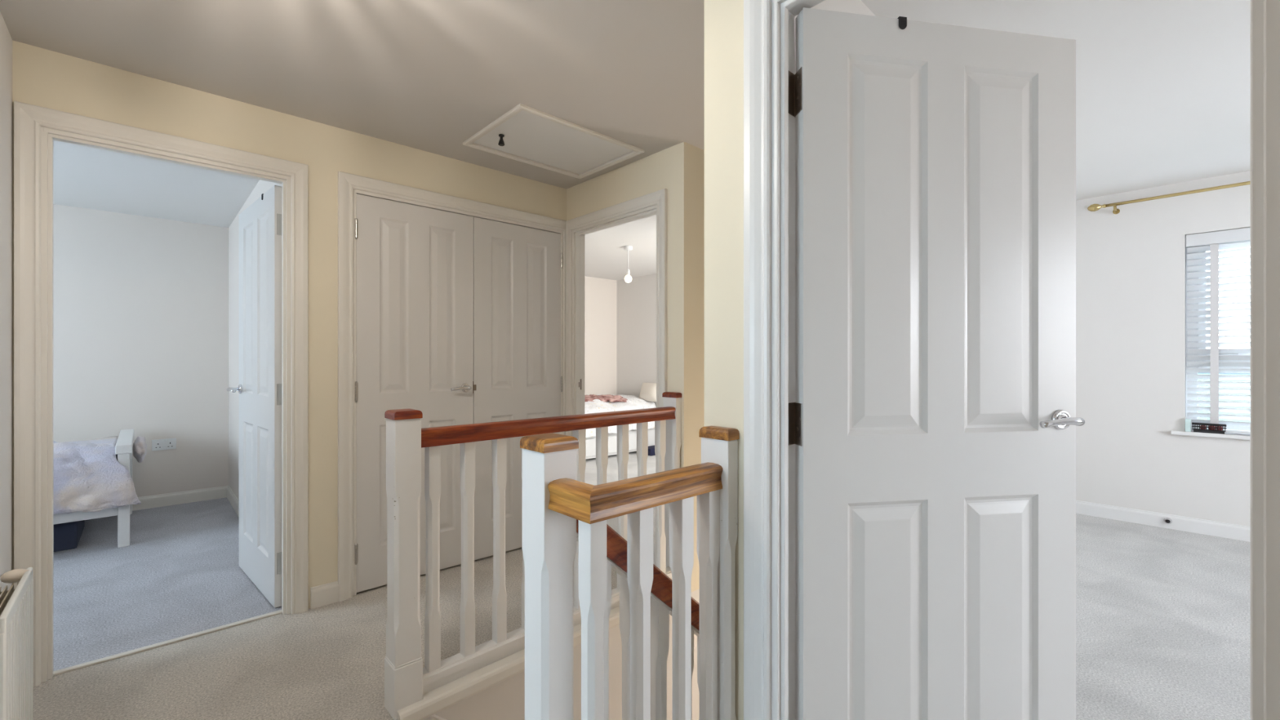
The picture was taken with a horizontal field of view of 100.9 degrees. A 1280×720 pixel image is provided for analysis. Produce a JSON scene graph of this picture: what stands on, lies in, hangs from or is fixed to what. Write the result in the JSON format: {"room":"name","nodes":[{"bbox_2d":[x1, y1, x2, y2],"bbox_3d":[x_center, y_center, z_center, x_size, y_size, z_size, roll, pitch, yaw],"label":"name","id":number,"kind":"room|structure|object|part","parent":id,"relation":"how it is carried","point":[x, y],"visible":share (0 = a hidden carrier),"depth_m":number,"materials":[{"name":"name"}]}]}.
{"room":"upstairs landing","nodes":[
{"label":"upstairs landing","id":0,"kind":"room"},
{"bbox_2d":[0,10,12,591],"bbox_3d":[-0.752,-0.030,0.234,0.100,2.500,4.570,0,0,-43],"label":"wall","id":1,"kind":"structure","parent":0,"point":[6,41],"depth_m":1.77,"materials":[{"name":"white paint"}]},
{"bbox_2d":[0,567,33,719],"bbox_3d":[-1.552,0.862,1.246,0.120,0.613,0.439,0,0,-43],"label":"radiator","id":2,"kind":"object","parent":1,"relation":"attached to","point":[16,606],"visible":1,"depth_m":1.29,"materials":[{"name":"metal"}]},
{"bbox_2d":[228,179,281,500],"bbox_3d":[-2.555,-0.030,3.547,0.070,2.500,2.730,0,0,-43],"label":"wall","id":3,"kind":"structure","parent":0,"point":[262,186],"depth_m":4.18,"materials":[{"name":"paint"}]},
{"bbox_2d":[12,40,566,608],"bbox_3d":[-1.383,-0.030,2.714,2.376,2.500,0.090,0,0,-43],"label":"wall","id":4,"kind":"structure","parent":0,"point":[42,77],"depth_m":2.50,"materials":[{"name":"beige paint"}]},
{"bbox_2d":[13,100,308,686],"bbox_3d":[-1.912,0.129,2.204,0.893,2.082,0.112,0,0,-43],"label":"door frame","id":5,"kind":"structure","parent":4,"relation":"attached to","point":[36,128],"depth_m":1.95,"materials":[{"name":"white paint"}]},
{"bbox_2d":[226,185,281,608],"bbox_3d":[-1.972,0.171,2.744,0.761,1.982,0.173,0,0,43],"label":"door","id":6,"kind":"structure","parent":4,"relation":"in","point":[260,387],"depth_m":2.65,"materials":[{"name":"white paint"}]},
{"bbox_3d":[-2.219,0.162,2.898,0.131,0.052,0.066,0,0,43],"label":"handle","id":7,"kind":"part","parent":6,"relation":"part of","materials":[{"name":"silver metal"}]},
{"bbox_2d":[310,580,338,608],"bbox_3d":[-1.506,1.121,2.527,0.117,0.097,0.014,0,0,-43],"label":"baseboard","id":8,"kind":"structure","parent":4,"relation":"attached to","point":[327,593],"depth_m":2.52,"materials":[{"name":"white paint"}]},
{"bbox_2d":[355,194,475,592],"bbox_3d":[-1.173,0.166,2.833,0.641,1.985,0.102,0,0,-43],"label":"door","id":9,"kind":"structure","parent":4,"relation":"in","point":[415,264],"depth_m":2.81,"materials":[{"name":"white paint"}]},
{"bbox_3d":[-1.003,0.158,2.969,0.131,0.052,0.066,0,0,-43],"label":"handle","id":10,"kind":"part","parent":9,"relation":"part of","materials":[{"name":"silver metal"}]},
{"bbox_3d":[-0.957,0.158,3.056,0.020,0.070,0.006,0,0,-43],"label":"latch plate","id":11,"kind":"part","parent":9,"relation":"part of","materials":[{"name":"metal"}]},
{"bbox_2d":[337,171,666,601],"bbox_3d":[-0.660,0.128,2.761,1.442,2.084,1.014,0,0,-43],"label":"door frame","id":12,"kind":"structure","parent":4,"relation":"attached to","point":[349,185],"depth_m":2.82,"materials":[{"name":"white paint"}]},
{"bbox_2d":[473,217,562,559],"bbox_3d":[-0.743,0.166,3.274,0.616,1.985,0.047,0,0,-43],"label":"door","id":13,"kind":"structure","parent":4,"relation":"in","point":[517,268],"depth_m":3.23,"materials":[{"name":"white paint"}]},
{"bbox_2d":[53,204,617,497],"bbox_3d":[-3.098,-0.030,4.979,7.700,2.500,0.100,0,0,-43],"label":"wall","id":14,"kind":"structure","parent":0,"point":[141,303],"depth_m":4.19,"materials":[{"name":"paint"}]},
{"bbox_2d":[151,438,176,450],"bbox_3d":[-3.810,0.676,4.233,0.146,0.086,0.014,0,0,-43],"label":"wall socket","id":15,"kind":"object","parent":14,"relation":"attached to","point":[168,443],"visible":1,"depth_m":4.23,"materials":[{"name":"white plastic"}]},
{"bbox_2d":[132,485,239,517],"bbox_3d":[-3.685,1.121,2.486,3.030,0.097,2.730,0,0,-43],"label":"baseboard","id":16,"kind":"structure","parent":14,"relation":"attached to","point":[206,494],"depth_m":4.29,"materials":[{"name":"white paint"}]},
{"bbox_2d":[0,0,704,280],"bbox_3d":[-0.528,-1.190,2.316,7.600,0.120,7.500,0,0,-43],"label":"ceiling","id":17,"kind":"structure","parent":0,"point":[425,75],"depth_m":2.06,"materials":[{"name":"white paint"}]},
{"bbox_2d":[462,103,644,178],"bbox_3d":[-0.448,-1.119,2.796,0.759,0.083,0.576,0,0,-43],"label":"hatch","id":18,"kind":"object","parent":17,"relation":"attached to","point":[525,134],"visible":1,"depth_m":2.75,"materials":[{"name":"white paint"}]},
{"bbox_2d":[623,245,632,282],"bbox_3d":[-0.117,-0.951,5.267,0.084,0.359,0.084,0,0,-43],"label":"pendant light","id":19,"kind":"object","parent":17,"relation":"hanging from","point":[628,278],"visible":1,"depth_m":5.25,"materials":[{"name":"white plastic"}]},
{"bbox_3d":[-0.117,-0.808,5.267,0.075,0.075,0.075,0,0,-43],"label":"bulb","id":20,"kind":"part","parent":19,"relation":"part of","materials":[{"name":"white glass"}]},
{"bbox_2d":[435,142,704,719],"bbox_3d":[0.825,1.295,3.373,4.780,5.150,0.111,0,0,-43],"label":"wall","id":21,"kind":"structure","parent":0,"point":[686,160],"depth_m":2.76,"materials":[{"name":"beige paint"}]},
{"bbox_2d":[396,606,619,719],"bbox_3d":[-0.289,1.170,2.235,0.080,0.060,1.442,0,0,45],"label":"trim","id":22,"kind":"structure","parent":21,"relation":"attached to","point":[446,695],"depth_m":1.88,"materials":[{"name":"white paint"}]},
{"bbox_2d":[566,146,670,391],"bbox_3d":[-1.113,-0.030,4.229,0.090,2.500,3.811,0,0,-43],"label":"wall","id":23,"kind":"structure","parent":0,"point":[650,174],"depth_m":3.04,"materials":[{"name":"beige paint"}]},
{"bbox_2d":[617,273,656,406],"bbox_3d":[0.994,-0.030,6.173,0.100,2.500,3.761,0,0,-43],"label":"wall","id":24,"kind":"structure","parent":0,"point":[636,299],"depth_m":7.22,"materials":[{"name":"white paint"}]},
{"bbox_2d":[33,451,1250,719],"bbox_3d":[-0.008,1.270,1.981,7.900,0.200,8.700,0,0,-43],"label":"floor","id":25,"kind":"structure","parent":0,"point":[326,662],"depth_m":2.31,"materials":[{"name":"carpet"}]},
{"bbox_2d":[53,520,84,551],"bbox_3d":[-3.941,1.087,3.248,0.700,0.165,0.570,0,0,-43],"label":"storage box","id":26,"kind":"object","parent":25,"relation":"on","point":[67,535],"visible":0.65,"depth_m":3.25,"materials":[{"name":"plastic"}]},
{"bbox_2d":[53,429,133,547],"bbox_3d":[-4.275,0.770,3.009,2.007,0.800,1.020,0,0,-43],"label":"bed","id":27,"kind":"object","parent":25,"relation":"on","point":[124,445],"visible":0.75,"depth_m":3.30,"materials":[{"name":"white paint"}]},
{"bbox_3d":[-3.955,0.900,2.662,1.887,0.140,0.025,0,0,-43],"label":"rail","id":28,"kind":"part","parent":27,"relation":"part of","materials":[{"name":"white paint"}]},
{"bbox_2d":[53,435,141,514],"bbox_3d":[-3.993,0.704,3.142,1.500,0.425,0.977,0,0,-43],"label":"blanket","id":29,"kind":"object","parent":27,"relation":"on","point":[88,475],"visible":0.7,"depth_m":3.20,"materials":[{"name":"white fabric"}]},
{"bbox_3d":[-3.249,0.877,3.328,0.055,0.585,0.050,0,0,-43],"label":"leg","id":30,"kind":"part","parent":27,"relation":"part of","materials":[{"name":"white paint"}]},
{"bbox_3d":[-3.889,0.877,4.010,0.055,0.585,0.050,0,0,-43],"label":"leg","id":31,"kind":"part","parent":27,"relation":"part of","materials":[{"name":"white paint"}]},
{"bbox_2d":[132,435,146,462],"bbox_3d":[-3.590,0.635,3.793,0.079,0.184,0.437,0,0,-43],"label":"blanket","id":32,"kind":"object","parent":27,"relation":"hanging from","point":[140,446],"visible":0.97,"depth_m":3.69,"materials":[{"name":"white fabric"}]},
{"bbox_2d":[53,609,282,675],"bbox_3d":[-1.921,1.165,2.209,0.733,0.009,0.026,0,0,-43],"label":"threshold strip","id":33,"kind":"object","parent":25,"relation":"on","point":[246,620],"visible":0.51,"depth_m":2.16,"materials":[{"name":"silver metal"}]},
{"bbox_2d":[384,391,681,719],"bbox_3d":[-0.322,0.669,2.265,0.102,1.002,1.453,0,0,44],"label":"balustrade","id":34,"kind":"object","parent":25,"relation":"on","point":[406,681],"visible":0.68,"depth_m":1.92,"materials":[{"name":"white paint"}]},
{"bbox_3d":[-0.796,0.682,1.780,0.092,0.976,0.098,0,0,-43],"label":"newel post","id":35,"kind":"part","parent":34,"relation":"part of","materials":[{"name":"white paint"}]},
{"bbox_3d":[-0.302,1.124,2.278,0.064,0.092,1.321,0,0,45],"label":"rail","id":36,"kind":"part","parent":34,"relation":"part of","materials":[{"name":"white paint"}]},
{"bbox_3d":[-0.302,0.270,2.279,0.062,0.067,1.316,0,0,45],"label":"handrail","id":37,"kind":"part","parent":34,"relation":"part of","materials":[{"name":"brown wood"}]},
{"bbox_3d":[0.169,0.682,2.767,0.040,0.976,0.094,0,0,-43],"label":"newel post","id":38,"kind":"part","parent":34,"relation":"part of","materials":[{"name":"white paint"}]},
{"bbox_2d":[586,428,654,459],"bbox_3d":[-0.738,0.905,6.469,1.940,0.470,0.798,0,0,-43],"label":"bed","id":39,"kind":"object","parent":25,"relation":"on","point":[612,437],"visible":0.02,"depth_m":6.33,"materials":[{"name":"white paint"}]},
{"bbox_2d":[584,394,656,438],"bbox_3d":[-0.766,0.664,6.422,1.974,0.444,0.892,0,0,-43],"label":"duvet","id":40,"kind":"object","parent":39,"relation":"on","point":[633,402],"visible":0.19,"depth_m":6.45,"materials":[{"name":"white fabric"}]},
{"bbox_2d":[584,394,627,402],"bbox_3d":[-0.820,0.487,6.353,1.450,0.110,0.592,0,0,-43],"label":"throw","id":41,"kind":"object","parent":40,"relation":"on","point":[608,397],"visible":0.37,"depth_m":6.58,"materials":[{"name":"pink fabric"}]},
{"bbox_2d":[639,382,656,401],"bbox_3d":[0.134,0.415,6.848,0.170,0.234,0.340,0,0,-43],"label":"lampshade","id":42,"kind":"object","parent":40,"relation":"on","point":[648,390],"visible":0.65,"depth_m":6.78,"materials":[{"name":"beige fabric"}]},
{"bbox_2d":[520,425,739,719],"bbox_3d":[-0.010,0.969,1.239,0.463,1.602,0.256,0,0,-43],"label":"balustrade","id":43,"kind":"object","parent":25,"relation":"on","point":[553,500],"visible":1,"depth_m":1.14,"materials":[{"name":"white paint"}]},
{"bbox_3d":[-0.201,0.982,1.169,0.084,1.576,0.090,0,0,-43],"label":"newel post","id":44,"kind":"part","parent":43,"relation":"part of","materials":[{"name":"white paint"}]},
{"bbox_3d":[0.004,0.284,1.202,0.409,0.059,0.144,0,0,-43],"label":"handrail","id":45,"kind":"part","parent":43,"relation":"part of","materials":[{"name":"brown wood"}]},
{"bbox_3d":[0.198,0.682,1.322,0.040,0.976,0.086,0,0,-43],"label":"newel post","id":46,"kind":"part","parent":43,"relation":"part of","materials":[{"name":"white paint"}]},
{"bbox_2d":[648,444,655,455],"bbox_3d":[0.198,1.127,6.626,0.360,0.085,0.190,0,0,-43],"label":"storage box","id":47,"kind":"object","parent":25,"relation":"on","point":[651,448],"visible":0.24,"depth_m":6.46,"materials":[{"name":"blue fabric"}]},
{"bbox_2d":[704,0,743,719],"bbox_3d":[1.049,0.045,0.501,0.075,2.750,2.494,0,0,-43],"label":"wall","id":48,"kind":"structure","parent":0,"point":[723,19],"depth_m":1.34,"materials":[{"name":"beige paint"}]},
{"bbox_2d":[788,7,1084,719],"bbox_3d":[0.732,0.172,1.311,0.776,1.985,0.173,0,0,-10],"label":"door","id":49,"kind":"structure","parent":48,"relation":"in","point":[933,420],"depth_m":1.29,"materials":[{"name":"white paint"}]},
{"bbox_2d":[897,16,906,29],"bbox_3d":[0.625,-0.774,1.316,0.020,0.102,0.092,0,0,-10],"label":"hook","id":50,"kind":"object","parent":49,"relation":"hanging from","point":[902,20],"visible":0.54,"depth_m":1.27,"materials":[{"name":"black plastic"}]},
{"bbox_3d":[1.037,0.152,1.308,0.131,0.052,0.066,0,0,-10],"label":"handle","id":51,"kind":"part","parent":49,"relation":"part of","materials":[{"name":"silver metal"}]},
{"bbox_2d":[743,0,1279,719],"bbox_3d":[0.589,0.129,0.977,0.097,2.082,0.895,0,0,-43],"label":"door frame","id":52,"kind":"structure","parent":48,"relation":"attached to","point":[768,24],"depth_m":1.23,"materials":[{"name":"white paint"}]},
{"bbox_2d":[794,0,875,719],"bbox_3d":[1.772,1.270,2.821,4.155,5.200,0.100,0,0,-43],"label":"wall","id":53,"kind":"structure","parent":0,"point":[855,6],"depth_m":1.50,"materials":[{"name":"white paint"}]},
{"bbox_2d":[861,0,1250,200],"bbox_3d":[3.136,-1.295,1.500,4.335,0.150,3.694,0,0,-43],"label":"ceiling","id":54,"kind":"structure","parent":0,"point":[1163,86],"depth_m":2.27,"materials":[{"name":"white paint"}]},
{"bbox_2d":[1075,170,1250,526],"bbox_3d":[4.545,-0.055,2.961,0.280,2.550,3.694,0,0,-43],"label":"wall","id":55,"kind":"structure","parent":0,"point":[1131,263],"depth_m":3.76,"materials":[{"name":"white paint"}]},
{"bbox_2d":[1075,500,1250,542],"bbox_3d":[4.472,1.121,2.823,0.014,0.097,3.594,0,0,-43],"label":"baseboard","id":56,"kind":"structure","parent":55,"relation":"attached to","point":[1229,531],"depth_m":3.68,"materials":[{"name":"white paint"}]},
{"bbox_2d":[1163,517,1172,524],"bbox_3d":[3.656,1.116,3.662,0.028,0.044,0.044,0,0,-43],"label":"door stop","id":57,"kind":"object","parent":56,"relation":"attached to","point":[1166,520],"visible":1,"depth_m":3.66,"materials":[{"name":"silver metal"}]},
{"bbox_2d":[1087,181,1250,213],"bbox_3d":[4.146,-1.110,3.095,0.118,0.082,2.338,0,0,-43],"label":"pole","id":58,"kind":"object","parent":55,"relation":"attached to","point":[1094,207],"visible":1,"depth_m":3.64,"materials":[{"name":"gold metal"}]},
{"bbox_2d":[1170,430,1250,439],"bbox_3d":[4.184,0.500,3.203,0.155,0.027,1.363,0,0,-43],"label":"window sill","id":59,"kind":"structure","parent":55,"relation":"attached to","point":[1227,435],"depth_m":3.50,"materials":[{"name":"white paint"}]},
{"bbox_2d":[1185,418,1191,431],"bbox_3d":[3.732,0.444,3.600,0.026,0.087,0.027,0,0,-43],"label":"box","id":60,"kind":"object","parent":59,"relation":"on","point":[1188,421],"visible":1,"depth_m":3.59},
{"bbox_2d":[1191,422,1226,434],"bbox_3d":[3.801,0.456,3.533,0.045,0.062,0.157,0,0,-43],"label":"basket","id":61,"kind":"object","parent":59,"relation":"on","point":[1197,430],"visible":1,"depth_m":3.52,"materials":[{"name":"black plastic"}]},
{"bbox_2d":[1200,425,1222,430],"bbox_3d":[3.809,0.452,3.526,0.034,0.026,0.103,0,0,-43],"label":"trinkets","id":62,"kind":"object","parent":61,"relation":"in","point":[1200,425],"visible":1,"depth_m":3.51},
{"bbox_2d":[1185,237,1250,431],"bbox_3d":[4.247,-0.185,3.264,0.100,1.350,1.225,0,0,-43],"label":"window","id":63,"kind":"structure","parent":55,"relation":"attached to","point":[1228,427],"depth_m":3.67,"materials":[{"name":"plastic"}]},
{"bbox_3d":[4.247,-0.410,3.264,0.040,0.780,1.105,0,0,-43],"label":"sash","id":64,"kind":"part","parent":63,"relation":"part of","materials":[{"name":"white glass"}]},
{"bbox_2d":[1186,227,1250,434],"bbox_3d":[4.181,-0.188,3.203,0.069,1.336,1.217,0,0,-43],"label":"blind","id":65,"kind":"object","parent":55,"relation":"attached to","point":[1213,238],"visible":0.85,"depth_m":3.53,"materials":[{"name":"white plastic"}]},
{"bbox_3d":[4.186,0.471,3.207,0.050,0.018,1.205,0,0,-43],"label":"rail","id":66,"kind":"part","parent":65,"relation":"part of","materials":[{"name":"white"}]},
{"label":"outside","id":67,"kind":"structure","parent":0,"visible":0},
{"bbox_2d":[1197,373,1250,422],"bbox_3d":[125.410,4.370,90.320,293.500,0.400,280.000,0,0,-43],"label":"ground","id":68,"kind":"structure","parent":67,"point":[1198,380],"depth_m":55.69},
{"bbox_2d":[1207,373,1250,373],"bbox_3d":[209.064,-0.420,168.867,56.000,9.180,280.000,0,0,-43],"label":"hills","id":69,"kind":"structure","parent":68,"relation":"on","point":[1207,373],"depth_m":159.82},
{"bbox_3d":[0.551,3.845,2.335,3.000,0.150,1.250,0,0,-43],"label":"floor","id":70,"kind":"structure","parent":0,"visible":0},
{"bbox_2d":[423,519,699,719],"bbox_3d":[0.493,2.094,2.390,2.810,3.601,0.892,0,0,-43],"label":"staircase","id":71,"kind":"structure","parent":70,"relation":"on","point":[616,545],"depth_m":1.36,"materials":[{"name":"wood"}]},
{"bbox_3d":[0.779,1.475,2.089,2.604,2.363,0.062,0,0,-43],"label":"handrail","id":72,"kind":"part","parent":71,"relation":"part of","materials":[{"name":"brown wood"}]}
]}

